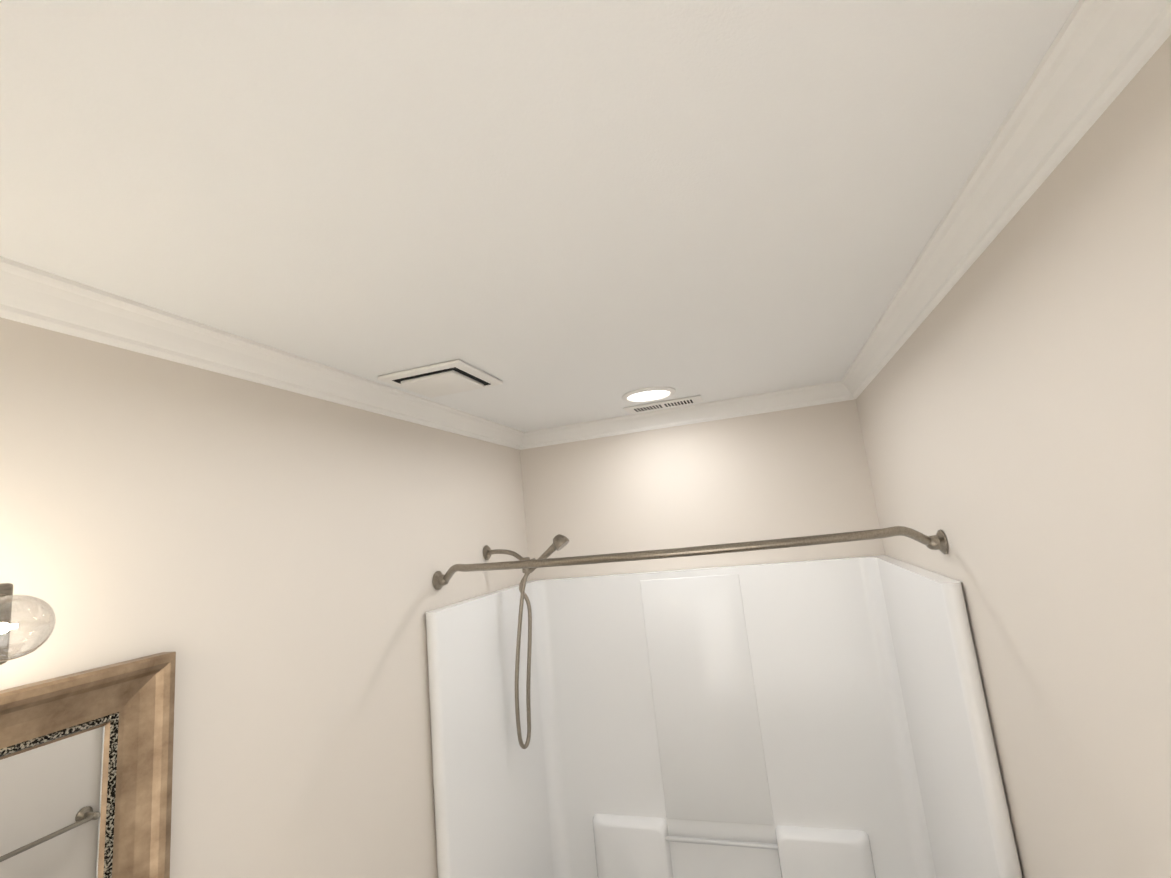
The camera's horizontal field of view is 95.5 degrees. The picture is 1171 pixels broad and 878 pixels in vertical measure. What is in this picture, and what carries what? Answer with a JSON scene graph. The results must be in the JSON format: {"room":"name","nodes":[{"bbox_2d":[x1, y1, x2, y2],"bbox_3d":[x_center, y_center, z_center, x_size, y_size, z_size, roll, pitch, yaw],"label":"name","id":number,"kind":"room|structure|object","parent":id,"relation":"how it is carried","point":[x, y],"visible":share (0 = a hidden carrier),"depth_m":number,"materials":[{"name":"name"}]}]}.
{"room":"bathroom","nodes":[
{"label":"bathroom","id":0,"kind":"room"},
{"bbox_2d":[0,317,529,877],"bbox_3d":[-0.651,1.117,1.238,0.100,2.640,2.790,-9,-10,17],"label":"wall","id":1,"kind":"structure","parent":0,"point":[264,563],"depth_m":1.17,"materials":[{"name":"beige paint"}]},
{"bbox_2d":[0,583,55,664],"bbox_3d":[-0.841,0.233,0.566,0.179,0.116,0.424,-9,-10,17],"label":"sconce","id":2,"kind":"object","parent":1,"relation":"attached to","point":[7,596],"visible":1,"depth_m":0.71,"materials":[{"name":"glass"}]},
{"bbox_2d":[0,652,175,877],"bbox_3d":[-0.837,0.795,0.541,0.040,0.922,0.770,-9,-10,17],"label":"mirror","id":3,"kind":"object","parent":1,"relation":"attached to","point":[86,764],"visible":1,"depth_m":0.85,"materials":[{"name":"brown wood"}]},
{"bbox_2d":[0,256,527,449],"bbox_3d":[-0.705,-0.152,1.427,0.052,0.076,2.590,-9,-10,17],"label":"crown molding","id":4,"kind":"structure","parent":1,"relation":"attached to","point":[29,295],"depth_m":1.11,"materials":[{"name":"white wood"}]},
{"bbox_2d":[433,526,947,589],"bbox_3d":[0.189,0.358,1.542,1.526,0.085,0.214,-9,-10,17],"label":"rail","id":5,"kind":"object","parent":1,"relation":"attached to","point":[938,541],"visible":1,"depth_m":1.41,"materials":[{"name":"silver metal"}]},
{"bbox_2d":[0,0,1078,431],"bbox_3d":[-0.012,-0.325,1.224,1.730,0.060,2.790,-9,-10,17],"label":"ceiling","id":6,"kind":"structure","parent":0,"point":[556,212],"depth_m":0.73,"materials":[{"name":"white paint"}]},
{"bbox_2d":[377,359,502,397],"bbox_3d":[-0.433,-0.173,1.622,0.270,0.024,0.270,-9,-10,17],"label":"ceiling exhaust fan","id":7,"kind":"object","parent":6,"relation":"attached to","point":[445,378],"visible":1,"depth_m":1.56,"materials":[{"name":"white plastic"}]},
{"bbox_2d":[622,387,675,401],"bbox_3d":[0.247,-0.171,2.078,0.212,0.010,0.212,-9,-10,17],"label":"recessed light","id":8,"kind":"object","parent":6,"relation":"in","point":[648,394],"visible":1,"depth_m":2.06,"materials":[{"name":"white glass"}]},
{"bbox_2d":[623,395,702,413],"bbox_3d":[0.333,-0.146,2.280,0.330,0.009,0.116,-9,-10,17],"label":"ceiling vent","id":9,"kind":"object","parent":6,"relation":"in","point":[666,404],"visible":1,"depth_m":2.26,"materials":[{"name":"white"}]},
{"bbox_2d":[520,399,884,579],"bbox_3d":[0.535,1.172,2.269,1.530,2.640,0.100,-9,-10,17],"label":"wall","id":10,"kind":"structure","parent":0,"point":[797,472],"depth_m":2.34,"materials":[{"name":"beige paint"}]},
{"bbox_2d":[527,382,839,448],"bbox_3d":[0.386,-0.096,2.409,1.410,0.076,0.052,-9,-10,17],"label":"crown molding","id":11,"kind":"structure","parent":10,"relation":"attached to","point":[825,393],"depth_m":2.38,"materials":[{"name":"white wood"}]},
{"bbox_2d":[856,35,1170,877],"bbox_3d":[0.891,0.883,0.765,0.100,2.640,2.790,-9,-10,17],"label":"wall","id":12,"kind":"structure","parent":0,"point":[1014,403],"depth_m":0.82,"materials":[{"name":"beige paint"}]},
{"bbox_2d":[836,0,1170,401],"bbox_3d":[0.694,-0.364,0.998,0.052,0.076,2.590,-9,-10,17],"label":"crown molding","id":13,"kind":"structure","parent":12,"relation":"attached to","point":[1096,58],"depth_m":0.72,"materials":[{"name":"white wood"}]},
{"bbox_3d":[0.252,2.325,0.779,1.730,0.060,2.790,-9,-10,17],"label":"floor","id":14,"kind":"structure","parent":0,"visible":0},
{"bbox_2d":[425,534,1022,877],"bbox_3d":[0.409,1.357,1.769,1.525,2.137,0.867,-9,-10,17],"label":"shower stall","id":15,"kind":"object","parent":14,"relation":"on","point":[824,718],"visible":0.98,"depth_m":2.08,"materials":[{"name":"white plastic"}]}
]}

